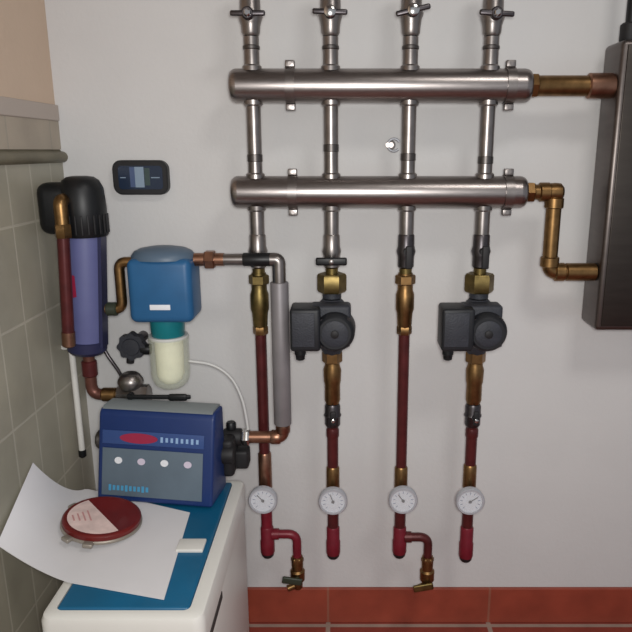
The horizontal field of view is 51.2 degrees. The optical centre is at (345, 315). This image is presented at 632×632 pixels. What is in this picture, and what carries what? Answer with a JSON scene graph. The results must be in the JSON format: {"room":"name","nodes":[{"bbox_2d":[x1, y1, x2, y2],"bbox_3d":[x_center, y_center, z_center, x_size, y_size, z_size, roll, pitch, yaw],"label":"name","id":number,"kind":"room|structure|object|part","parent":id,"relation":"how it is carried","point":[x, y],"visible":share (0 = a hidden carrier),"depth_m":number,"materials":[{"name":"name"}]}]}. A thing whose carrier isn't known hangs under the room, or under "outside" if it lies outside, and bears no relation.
{"room":"mechanical room","nodes":[
{"label":"mechanical room","id":0,"kind":"room"},
{"bbox_2d":[0,0,54,104],"bbox_3d":[-0.734,-0.046,0.143,0.120,2.600,2.900,0,14,0],"label":"wall","id":1,"kind":"structure","parent":0,"point":[25,62],"depth_m":1.38,"materials":[{"name":"beige paint"}]},
{"bbox_2d":[0,96,58,120],"bbox_3d":[-0.670,-0.118,0.125,0.008,0.036,2.900,0,14,0],"label":"trim","id":2,"kind":"structure","parent":1,"relation":"attached to","point":[13,107],"depth_m":1.38,"materials":[{"name":"beige tile"}]},
{"bbox_2d":[0,115,60,149],"bbox_3d":[-0.672,-0.070,0.137,0.004,0.064,2.900,0,14,0],"label":"trim","id":3,"kind":"structure","parent":1,"relation":"attached to","point":[15,132],"depth_m":1.39,"materials":[{"name":"beige tile"}]},
{"bbox_2d":[0,149,67,164],"bbox_3d":[-0.665,-0.025,0.153,0.018,0.030,2.890,0,14,0],"label":"trim","id":4,"kind":"structure","parent":1,"relation":"attached to","point":[7,156],"depth_m":1.38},
{"bbox_2d":[0,163,95,631],"bbox_3d":[-0.672,0.603,0.306,0.004,1.262,2.900,0,14,0],"label":"wall","id":5,"kind":"structure","parent":1,"relation":"attached to","point":[38,427],"depth_m":1.40,"materials":[{"name":"grey tile"}]},
{"bbox_2d":[37,176,109,356],"bbox_3d":[-0.600,-0.117,1.526,0.141,0.408,0.182,0,14,0],"label":"filter","id":6,"kind":"object","parent":1,"relation":"attached to","point":[87,207],"visible":0.77,"depth_m":1.45,"materials":[{"name":"blue plastic"}]},
{"bbox_2d":[53,194,75,347],"bbox_3d":[-0.610,-0.095,1.435,0.046,0.336,0.039,0,14,0],"label":"pipe","id":7,"kind":"object","parent":6,"relation":"attached to","point":[63,234],"visible":1,"depth_m":1.42,"materials":[{"name":"brown metal"}]},
{"bbox_2d":[61,332,75,347],"bbox_3d":[-0.617,0.052,1.467,0.030,0.035,0.029,0,14,0],"label":"socket","id":8,"kind":"object","parent":7,"relation":"attached to","point":[68,338],"depth_m":1.46,"materials":[{"name":"orange metal"}]},
{"bbox_2d":[81,356,115,400],"bbox_3d":[-0.581,0.146,1.552,0.076,0.116,0.035,0,14,0],"label":"pipe","id":9,"kind":"object","parent":6,"relation":"attached to","point":[88,364],"visible":0.89,"depth_m":1.54,"materials":[{"name":"brown metal"}]},
{"bbox_2d":[81,359,97,377],"bbox_3d":[-0.602,0.122,1.546,0.035,0.039,0.035,0,14,0],"label":"socket","id":10,"kind":"object","parent":9,"relation":"attached to","point":[89,366],"depth_m":1.53,"materials":[{"name":"red metal"}]},
{"bbox_2d":[115,371,190,400],"bbox_3d":[-0.451,0.175,1.553,0.183,0.082,0.072,0,14,0],"label":"valve","id":11,"kind":"object","parent":9,"relation":"attached to","point":[131,386],"visible":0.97,"depth_m":1.53,"materials":[{"name":"metal"}]},
{"bbox_3d":[-0.434,0.187,1.530,0.149,0.018,0.020,0,14,1],"label":"lever","id":12,"kind":"part","parent":11,"relation":"part of","materials":[{"name":"black plastic"}]},
{"bbox_3d":[-0.554,-0.055,1.498,0.029,0.258,0.036,0,14,0],"label":"rail","id":13,"kind":"part","parent":6,"relation":"part of","materials":[{"name":"blue plastic"}]},
{"bbox_2d":[104,350,121,375],"bbox_3d":[-0.552,0.109,1.556,0.046,0.078,0.013,0,14,0],"label":"cable","id":14,"kind":"object","parent":6,"relation":"attached to","point":[108,356],"visible":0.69,"depth_m":1.55,"materials":[{"name":"metal"}]},
{"bbox_2d":[61,345,86,457],"bbox_3d":[-0.655,0.205,1.588,0.031,0.293,0.018,0,14,0],"label":"tube","id":15,"kind":"object","parent":1,"relation":"attached to","point":[72,359],"visible":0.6,"depth_m":1.58,"materials":[{"name":"white plastic"}]},
{"bbox_2d":[282,555,304,591],"bbox_3d":[-0.136,0.669,1.709,0.058,0.098,0.049,0,14,0],"label":"drain cock","id":16,"kind":"object","parent":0,"point":[297,572],"visible":0.98,"depth_m":1.70,"materials":[{"name":"brown metal"}]},
{"bbox_2d":[260,511,301,558],"bbox_3d":[-0.167,0.537,1.681,0.105,0.206,0.036,0,14,0],"label":"fitting","id":17,"kind":"object","parent":16,"relation":"on","point":[269,534],"visible":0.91,"depth_m":1.68,"materials":[{"name":"red plastic"}]},
{"bbox_2d":[255,335,271,487],"bbox_3d":[-0.202,0.240,1.607,0.034,0.418,0.034,0,14,0],"label":"copper pipe","id":18,"kind":"object","parent":17,"relation":"on","point":[264,455],"visible":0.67,"depth_m":1.59,"materials":[{"name":"red metal"}]},
{"bbox_2d":[249,272,268,335],"bbox_3d":[-0.202,-0.028,1.540,0.047,0.146,0.043,0,14,0],"label":"valve","id":19,"kind":"object","parent":18,"relation":"on","point":[259,295],"visible":0.98,"depth_m":1.52,"materials":[{"name":"gold metal"}]},
{"bbox_2d":[248,211,267,273],"bbox_3d":[-0.202,-0.167,1.505,0.044,0.144,0.044,0,14,0],"label":"valve","id":20,"kind":"object","parent":19,"relation":"on","point":[257,237],"visible":0.73,"depth_m":1.49,"materials":[{"name":"metal"}]},
{"bbox_2d":[248,485,276,513],"bbox_3d":[-0.203,0.447,1.628,0.071,0.071,0.044,0,14,0],"label":"thermometer","id":21,"kind":"object","parent":18,"relation":"attached to","point":[262,499],"visible":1,"depth_m":1.61,"materials":[{"name":"white metal"}]},
{"bbox_2d":[258,452,271,487],"bbox_3d":[-0.202,0.384,1.643,0.034,0.098,0.034,0,14,0],"label":"socket","id":22,"kind":"object","parent":18,"relation":"attached to","point":[264,458],"depth_m":1.63,"materials":[{"name":"orange metal"}]},
{"bbox_2d":[260,526,274,555],"bbox_3d":[-0.202,0.572,1.690,0.036,0.075,0.036,0,14,0],"label":"socket","id":23,"kind":"object","parent":17,"relation":"attached to","point":[267,542],"depth_m":1.68,"materials":[{"name":"red metal"}]},
{"bbox_2d":[286,584,294,591],"bbox_3d":[-0.139,0.705,1.719,0.031,0.022,0.017,-5,15,-20],"label":"outlet","id":24,"kind":"object","parent":16,"relation":"attached to","point":[290,587],"depth_m":1.71,"materials":[{"name":"brown metal"}]},
{"bbox_3d":[-0.138,0.679,1.695,0.053,0.026,0.018,0,14,0],"label":"lever","id":25,"kind":"part","parent":16,"relation":"part of","materials":[{"name":"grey plastic"}]},
{"bbox_2d":[326,514,339,559],"bbox_3d":[-0.033,0.532,1.680,0.036,0.194,0.036,0,14,0],"label":"fitting","id":26,"kind":"object","parent":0,"point":[333,529],"visible":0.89,"depth_m":1.68,"materials":[{"name":"red metal"}]},
{"bbox_2d":[326,428,339,487],"bbox_3d":[-0.033,0.355,1.636,0.034,0.181,0.034,0,14,0],"label":"copper pipe","id":27,"kind":"object","parent":26,"relation":"on","point":[332,469],"visible":0.8,"depth_m":1.62,"materials":[{"name":"brown metal"}]},
{"bbox_2d":[318,486,346,514],"bbox_3d":[-0.032,0.449,1.629,0.071,0.071,0.044,0,14,0],"label":"thermometer","id":28,"kind":"object","parent":27,"relation":"attached to","point":[332,500],"visible":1,"depth_m":1.61,"materials":[{"name":"white metal"}]},
{"bbox_2d":[324,404,340,428],"bbox_3d":[-0.036,0.243,1.599,0.043,0.059,0.061,5,15,19],"label":"valve","id":29,"kind":"object","parent":27,"relation":"on","point":[332,414],"visible":0.99,"depth_m":1.59,"materials":[{"name":"metal"}]},
{"bbox_2d":[322,352,341,404],"bbox_3d":[-0.033,0.148,1.584,0.048,0.131,0.043,0,14,0],"label":"connector","id":30,"kind":"object","parent":29,"relation":"on","point":[332,369],"visible":0.98,"depth_m":1.57,"materials":[{"name":"brown metal"}]},
{"bbox_2d":[290,271,355,360],"bbox_3d":[-0.051,0.003,1.516,0.147,0.194,0.133,0,14,0],"label":"pump","id":31,"kind":"object","parent":30,"relation":"on","point":[327,325],"visible":1,"depth_m":1.47,"materials":[{"name":"black metal"}]},
{"bbox_2d":[316,211,346,274],"bbox_3d":[-0.033,-0.164,1.493,0.070,0.144,0.068,0,14,0],"label":"valve","id":32,"kind":"object","parent":31,"relation":"on","point":[331,260],"visible":0.98,"depth_m":1.49,"materials":[{"name":"metal"}]},
{"bbox_3d":[-0.033,-0.124,1.487,0.070,0.018,0.026,0,14,0],"label":"handle","id":33,"kind":"part","parent":32,"relation":"part of","materials":[{"name":"black plastic"}]},
{"bbox_3d":[-0.025,0.040,1.464,0.060,0.060,0.004,0,14,0],"label":"motor plate","id":34,"kind":"part","parent":31,"relation":"part of","materials":[{"name":"grey metal"}]},
{"bbox_3d":[-0.025,0.033,1.495,0.094,0.094,0.060,0,14,0],"label":"motor","id":35,"kind":"part","parent":31,"relation":"part of","materials":[{"name":"black plastic"}]},
{"bbox_3d":[-0.031,0.244,1.579,0.016,0.036,0.020,0,14,0],"label":"lever","id":36,"kind":"part","parent":29,"relation":"part of","materials":[{"name":"black plastic"}]},
{"bbox_2d":[326,466,339,487],"bbox_3d":[-0.033,0.403,1.648,0.034,0.060,0.034,0,14,0],"label":"socket","id":37,"kind":"object","parent":27,"relation":"attached to","point":[332,472],"depth_m":1.63,"materials":[{"name":"brown metal"}]},
{"bbox_2d":[326,525,339,556],"bbox_3d":[-0.033,0.574,1.691,0.036,0.078,0.036,0,14,0],"label":"socket","id":38,"kind":"object","parent":26,"relation":"attached to","point":[333,531],"depth_m":1.68,"materials":[{"name":"red metal"}]},
{"bbox_2d":[44,0,631,586],"bbox_3d":[0.803,-0.414,1.608,3.194,2.600,0.120,0,14,0],"label":"wall","id":39,"kind":"structure","parent":0,"point":[132,79],"depth_m":1.62,"materials":[{"name":"white paint"}]},
{"bbox_2d":[117,331,151,363],"bbox_3d":[-0.506,0.067,1.612,0.078,0.079,0.106,0,14,0],"label":"valve","id":40,"kind":"object","parent":39,"relation":"attached to","point":[132,345],"visible":1,"depth_m":1.56,"materials":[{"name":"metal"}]},
{"bbox_3d":[-0.479,0.079,1.577,0.024,0.027,0.027,0,14,0],"label":"knob","id":41,"kind":"part","parent":40,"relation":"part of","materials":[{"name":"black plastic"}]},
{"bbox_2d":[112,160,170,194],"bbox_3d":[-0.483,-0.327,1.556,0.130,0.080,0.022,0,14,0],"label":"wall display","id":42,"kind":"object","parent":39,"relation":"attached to","point":[130,177],"visible":1,"depth_m":1.55,"materials":[{"name":"black plastic"}]},
{"bbox_2d":[230,169,528,215],"bbox_3d":[0.074,-0.285,1.507,0.660,0.103,0.138,0,14,0],"label":"header manifold","id":43,"kind":"object","parent":39,"relation":"attached to","point":[256,192],"visible":0.99,"depth_m":1.45,"materials":[{"name":"metal"}]},
{"bbox_2d":[246,106,262,172],"bbox_3d":[-0.202,-0.387,1.449,0.034,0.141,0.034,0,14,0],"label":"riser pipe","id":44,"kind":"object","parent":43,"relation":"on","point":[253,113],"visible":1,"depth_m":1.44,"materials":[{"name":"metal"}]},
{"bbox_2d":[323,106,338,172],"bbox_3d":[-0.033,-0.387,1.449,0.034,0.141,0.034,0,14,0],"label":"riser pipe","id":45,"kind":"object","parent":43,"relation":"on","point":[331,146],"visible":1,"depth_m":1.44,"materials":[{"name":"metal"}]},
{"bbox_2d":[400,106,415,172],"bbox_3d":[0.137,-0.387,1.449,0.034,0.141,0.034,0,14,0],"label":"riser pipe","id":46,"kind":"object","parent":43,"relation":"on","point":[408,131],"visible":1,"depth_m":1.44,"materials":[{"name":"metal"}]},
{"bbox_2d":[471,211,490,274],"bbox_3d":[0.309,-0.165,1.496,0.044,0.144,0.062,0,14,0],"label":"valve","id":47,"kind":"object","parent":43,"relation":"on","point":[480,250],"visible":0.98,"depth_m":1.49,"materials":[{"name":"metal"}]},
{"bbox_3d":[0.311,-0.133,1.485,0.020,0.052,0.024,0,14,0],"label":"handle","id":48,"kind":"part","parent":47,"relation":"part of","materials":[{"name":"black plastic"}]},
{"bbox_2d":[478,106,495,172],"bbox_3d":[0.309,-0.387,1.449,0.034,0.141,0.034,0,14,0],"label":"riser pipe","id":49,"kind":"object","parent":43,"relation":"on","point":[487,114],"visible":1,"depth_m":1.44,"materials":[{"name":"metal"}]},
{"bbox_2d":[228,60,533,110],"bbox_3d":[0.074,-0.504,1.452,0.650,0.103,0.138,0,14,0],"label":"header manifold","id":50,"kind":"object","parent":39,"relation":"attached to","point":[251,84],"visible":0.99,"depth_m":1.39,"materials":[{"name":"metal"}]},
{"bbox_2d":[230,0,264,64],"bbox_3d":[-0.202,-0.628,1.375,0.072,0.193,0.078,0,14,0],"label":"shutoff valve","id":51,"kind":"object","parent":50,"relation":"on","point":[250,14],"visible":0.98,"depth_m":1.38,"materials":[{"name":"metal"}]},
{"bbox_3d":[-0.202,-0.620,1.350,0.072,0.026,0.012,0,14,0],"label":"handle","id":52,"kind":"part","parent":51,"relation":"part of","materials":[{"name":"metal"}]},
{"bbox_2d":[312,0,347,64],"bbox_3d":[-0.033,-0.628,1.375,0.072,0.193,0.078,0,14,0],"label":"shutoff valve","id":53,"kind":"object","parent":50,"relation":"on","point":[330,13],"visible":1,"depth_m":1.38,"materials":[{"name":"metal"}]},
{"bbox_3d":[-0.033,-0.623,1.349,0.072,0.026,0.012,0,14,0],"label":"handle","id":54,"kind":"part","parent":53,"relation":"part of","materials":[{"name":"metal"}]},
{"bbox_2d":[396,0,430,64],"bbox_3d":[0.137,-0.628,1.375,0.071,0.193,0.078,0,14,0],"label":"shutoff valve","id":55,"kind":"object","parent":50,"relation":"on","point":[411,13],"visible":0.98,"depth_m":1.38,"materials":[{"name":"metal"}]},
{"bbox_3d":[0.137,-0.626,1.348,0.071,0.026,0.012,0,14,0],"label":"handle","id":56,"kind":"part","parent":55,"relation":"part of","materials":[{"name":"metal"}]},
{"bbox_2d":[479,0,514,64],"bbox_3d":[0.309,-0.628,1.375,0.072,0.193,0.078,0,14,0],"label":"shutoff valve","id":57,"kind":"object","parent":50,"relation":"on","point":[492,17],"visible":0.98,"depth_m":1.38,"materials":[{"name":"metal"}]},
{"bbox_3d":[0.309,-0.620,1.350,0.072,0.026,0.012,0,14,0],"label":"handle","id":58,"kind":"part","parent":57,"relation":"part of","materials":[{"name":"metal"}]},
{"bbox_2d":[385,137,399,151],"bbox_3d":[0.108,-0.398,1.532,0.034,0.034,0.034,0,14,0],"label":"clip","id":59,"kind":"object","parent":39,"relation":"attached to","point":[390,144],"visible":1,"depth_m":1.52,"materials":[{"name":"metal"}]},
{"bbox_2d":[247,587,631,621],"bbox_3d":[0.868,0.810,1.848,3.064,0.109,0.010,0,14,0],"label":"baseboard","id":60,"kind":"structure","parent":39,"relation":"attached to","point":[265,604],"depth_m":1.84,"materials":[{"name":"tile"}]},
{"bbox_2d":[527,182,597,280],"bbox_3d":[0.487,-0.190,1.499,0.177,0.224,0.047,0,14,0],"label":"pipe","id":61,"kind":"object","parent":39,"relation":"attached to","point":[551,194],"visible":0.97,"depth_m":1.49,"materials":[{"name":"brown metal"}]},
{"bbox_2d":[538,182,551,201],"bbox_3d":[0.444,-0.278,1.477,0.024,0.042,0.042,0,14,0],"label":"socket","id":62,"kind":"object","parent":61,"relation":"attached to","point":[544,188],"depth_m":1.46,"materials":[{"name":"brown metal"}]},
{"bbox_2d":[540,256,559,267],"bbox_3d":[0.468,-0.125,1.515,0.042,0.024,0.042,0,14,0],"label":"socket","id":63,"kind":"object","parent":61,"relation":"attached to","point":[545,261],"depth_m":1.50,"materials":[{"name":"brown metal"}]},
{"bbox_2d":[544,198,563,208],"bbox_3d":[0.468,-0.254,1.483,0.042,0.024,0.042,0,14,0],"label":"socket","id":64,"kind":"object","parent":61,"relation":"attached to","point":[549,203],"depth_m":1.47,"materials":[{"name":"brown metal"}]},
{"bbox_2d":[553,263,566,280],"bbox_3d":[0.492,-0.102,1.521,0.024,0.042,0.042,0,14,0],"label":"socket","id":65,"kind":"object","parent":61,"relation":"attached to","point":[559,269],"depth_m":1.50,"materials":[{"name":"brown metal"}]},
{"bbox_2d":[531,73,617,98],"bbox_3d":[0.484,-0.497,1.422,0.183,0.053,0.053,0,14,0],"label":"pipe","id":66,"kind":"object","parent":39,"relation":"attached to","point":[592,85],"visible":0.85,"depth_m":1.40,"materials":[{"name":"brown metal"}]},
{"bbox_2d":[582,40,631,329],"bbox_3d":[0.736,-0.286,1.509,0.320,0.630,0.134,0,14,0],"label":"boiler","id":67,"kind":"object","parent":39,"relation":"attached to","point":[607,300],"depth_m":1.47,"materials":[{"name":"silver metal"}]},
{"bbox_3d":[0.732,-0.271,1.446,0.288,0.608,0.004,0,14,0],"label":"panel","id":68,"kind":"part","parent":67,"relation":"part of","materials":[{"name":"silver metal"}]},
{"bbox_2d":[619,0,631,41],"bbox_3d":[0.607,-0.804,1.355,0.045,0.450,0.045,0,14,0],"label":"pipe","id":69,"kind":"object","parent":67,"relation":"on","point":[625,33],"visible":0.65,"depth_m":1.39,"materials":[{"name":"black plastic"}]},
{"bbox_2d":[413,555,433,591],"bbox_3d":[0.201,0.669,1.709,0.058,0.098,0.049,0,14,0],"label":"drain cock","id":70,"kind":"object","parent":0,"point":[426,571],"visible":0.99,"depth_m":1.70,"materials":[{"name":"brown metal"}]},
{"bbox_2d":[392,512,431,558],"bbox_3d":[0.171,0.537,1.681,0.103,0.206,0.036,0,14,0],"label":"fitting","id":71,"kind":"object","parent":70,"relation":"on","point":[401,537],"visible":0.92,"depth_m":1.68,"materials":[{"name":"red metal"}]},
{"bbox_2d":[392,526,406,555],"bbox_3d":[0.137,0.572,1.690,0.036,0.075,0.036,0,14,0],"label":"socket","id":72,"kind":"object","parent":71,"relation":"attached to","point":[399,542],"depth_m":1.68,"materials":[{"name":"red metal"}]},
{"bbox_2d":[394,335,409,487],"bbox_3d":[0.137,0.240,1.607,0.034,0.418,0.034,0,14,0],"label":"copper pipe","id":73,"kind":"object","parent":71,"relation":"on","point":[401,469],"visible":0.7,"depth_m":1.59,"materials":[{"name":"brown metal"}]},
{"bbox_2d":[394,466,407,487],"bbox_3d":[0.137,0.403,1.648,0.034,0.060,0.034,0,14,0],"label":"socket","id":74,"kind":"object","parent":73,"relation":"attached to","point":[401,472],"depth_m":1.63,"materials":[{"name":"brown metal"}]},
{"bbox_2d":[389,485,417,513],"bbox_3d":[0.140,0.447,1.628,0.071,0.071,0.045,0,14,0],"label":"thermometer","id":75,"kind":"object","parent":73,"relation":"attached to","point":[403,499],"visible":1,"depth_m":1.61,"materials":[{"name":"white metal"}]},
{"bbox_2d":[395,272,415,335],"bbox_3d":[0.137,-0.028,1.540,0.047,0.146,0.043,0,14,0],"label":"valve","id":76,"kind":"object","parent":73,"relation":"on","point":[404,294],"visible":0.98,"depth_m":1.52,"materials":[{"name":"brown metal"}]},
{"bbox_2d":[396,211,415,273],"bbox_3d":[0.137,-0.165,1.496,0.044,0.144,0.062,0,14,0],"label":"valve","id":77,"kind":"object","parent":76,"relation":"on","point":[405,251],"visible":0.99,"depth_m":1.49,"materials":[{"name":"metal"}]},
{"bbox_3d":[0.139,-0.133,1.485,0.020,0.052,0.024,0,14,0],"label":"handle","id":78,"kind":"part","parent":77,"relation":"part of","materials":[{"name":"black plastic"}]},
{"bbox_3d":[0.199,0.697,1.700,0.053,0.028,0.018,0,14,0],"label":"lever","id":79,"kind":"part","parent":70,"relation":"part of","materials":[{"name":"gold metal"}]},
{"bbox_2d":[249,622,631,631],"bbox_3d":[0.803,1.248,0.530,3.194,0.100,3.020,0,14,0],"label":"floor","id":80,"kind":"structure","parent":0,"point":[253,626],"depth_m":1.84,"materials":[{"name":"ceramic"}]},
{"bbox_2d":[41,480,248,631],"bbox_3d":[-0.386,0.701,1.426,0.284,0.525,0.496,0,14,0],"label":"base cabinet","id":81,"kind":"object","parent":80,"relation":"on","point":[207,591],"visible":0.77,"depth_m":1.23,"materials":[{"name":"white plastic"}]},
{"bbox_2d":[0,463,189,599],"bbox_3d":[-0.474,0.394,1.334,0.415,0.128,0.292,5,15,19],"label":"paper sheet","id":82,"kind":"object","parent":81,"relation":"on","point":[141,564],"visible":0.79,"depth_m":1.30,"materials":[{"name":"white paper"}]},
{"bbox_2d":[60,496,141,548],"bbox_3d":[-0.513,0.427,1.373,0.166,0.038,0.174,0,14,0],"label":"round tin","id":83,"kind":"object","parent":82,"relation":"on","point":[103,520],"visible":1,"depth_m":1.36,"materials":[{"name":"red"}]},
{"bbox_2d":[95,398,250,506],"bbox_3d":[-0.404,0.304,1.513,0.345,0.207,0.165,0,14,0],"label":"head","id":84,"kind":"object","parent":81,"relation":"on","point":[151,451],"visible":0.98,"depth_m":1.47},
{"bbox_3d":[-0.434,0.353,1.472,0.236,0.104,0.026,2,14,8],"label":"panel","id":85,"kind":"part","parent":84,"relation":"part of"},
{"bbox_2d":[193,250,290,445],"bbox_3d":[-0.234,0.081,1.520,0.208,0.464,0.043,0,14,0],"label":"pipe","id":86,"kind":"object","parent":84,"relation":"attached to","point":[279,288],"visible":1,"depth_m":1.49,"materials":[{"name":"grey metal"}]},
{"bbox_2d":[127,245,200,383],"bbox_3d":[-0.406,0.007,1.502,0.140,0.334,0.115,0,14,0],"label":"filter","id":87,"kind":"object","parent":86,"relation":"attached to","point":[164,280],"visible":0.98,"depth_m":1.44,"materials":[{"name":"blue plastic"}]},
{"bbox_2d":[104,257,130,315],"bbox_3d":[-0.508,-0.066,1.484,0.074,0.135,0.031,0,14,0],"label":"pipe","id":88,"kind":"object","parent":87,"relation":"attached to","point":[110,308],"visible":0.98,"depth_m":1.48,"materials":[{"name":"brown metal"}]},
{"bbox_2d":[188,360,248,429],"bbox_3d":[-0.298,0.185,1.553,0.137,0.173,0.015,1,14,2],"label":"hose","id":89,"kind":"object","parent":87,"relation":"attached to","point":[189,361],"visible":1,"depth_m":1.54,"materials":[{"name":"grey plastic"}]},
{"bbox_2d":[270,430,280,443],"bbox_3d":[-0.167,0.289,1.573,0.023,0.034,0.034,0,14,0],"label":"socket","id":90,"kind":"object","parent":86,"relation":"attached to","point":[275,435],"depth_m":1.56,"materials":[{"name":"orange metal"}]},
{"bbox_2d":[276,426,289,434],"bbox_3d":[-0.150,0.267,1.567,0.034,0.020,0.034,0,14,0],"label":"socket","id":91,"kind":"object","parent":86,"relation":"attached to","point":[280,430],"depth_m":1.55,"materials":[{"name":"orange metal"}]},
{"bbox_2d":[459,513,473,562],"bbox_3d":[0.309,0.536,1.681,0.036,0.203,0.036,0,14,0],"label":"fitting","id":92,"kind":"object","parent":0,"point":[466,529],"visible":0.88,"depth_m":1.68,"materials":[{"name":"red metal"}]},
{"bbox_2d":[459,526,473,559],"bbox_3d":[0.309,0.578,1.692,0.036,0.087,0.036,0,14,0],"label":"socket","id":93,"kind":"object","parent":92,"relation":"attached to","point":[466,532],"depth_m":1.68,"materials":[{"name":"red metal"}]},
{"bbox_2d":[462,427,478,487],"bbox_3d":[0.309,0.355,1.636,0.034,0.181,0.034,0,14,0],"label":"copper pipe","id":94,"kind":"object","parent":92,"relation":"on","point":[470,467],"visible":0.76,"depth_m":1.62,"materials":[{"name":"brown metal"}]},
{"bbox_2d":[462,463,476,487],"bbox_3d":[0.309,0.400,1.647,0.034,0.066,0.034,0,14,0],"label":"socket","id":95,"kind":"object","parent":94,"relation":"attached to","point":[469,469],"depth_m":1.63,"materials":[{"name":"brown metal"}]},
{"bbox_2d":[455,486,484,514],"bbox_3d":[0.304,0.449,1.629,0.071,0.071,0.046,0,14,0],"label":"thermometer","id":96,"kind":"object","parent":94,"relation":"attached to","point":[469,500],"visible":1,"depth_m":1.61,"materials":[{"name":"white metal"}]},
{"bbox_2d":[464,403,481,428],"bbox_3d":[0.306,0.243,1.599,0.043,0.059,0.061,5,15,19],"label":"valve","id":97,"kind":"object","parent":94,"relation":"on","point":[472,414],"visible":0.98,"depth_m":1.59,"materials":[{"name":"metal"}]},
{"bbox_2d":[465,352,485,404],"bbox_3d":[0.309,0.148,1.584,0.048,0.131,0.043,0,14,0],"label":"connector","id":98,"kind":"object","parent":97,"relation":"on","point":[474,369],"visible":0.98,"depth_m":1.57,"materials":[{"name":"brown metal"}]},
{"bbox_2d":[437,271,506,360],"bbox_3d":[0.288,0.003,1.516,0.151,0.194,0.133,0,14,0],"label":"pump","id":99,"kind":"object","parent":98,"relation":"on","point":[476,326],"visible":1,"depth_m":1.47,"materials":[{"name":"black metal"}]},
{"bbox_3d":[0.317,0.040,1.464,0.060,0.060,0.004,0,14,0],"label":"motor plate","id":100,"kind":"part","parent":99,"relation":"part of","materials":[{"name":"grey metal"}]},
{"bbox_3d":[0.317,0.033,1.495,0.094,0.094,0.060,0,14,0],"label":"motor","id":101,"kind":"part","parent":99,"relation":"part of","materials":[{"name":"black plastic"}]},
{"bbox_3d":[0.311,0.244,1.579,0.016,0.036,0.020,0,14,0],"label":"lever","id":102,"kind":"part","parent":97,"relation":"part of","materials":[{"name":"black plastic"}]}
]}

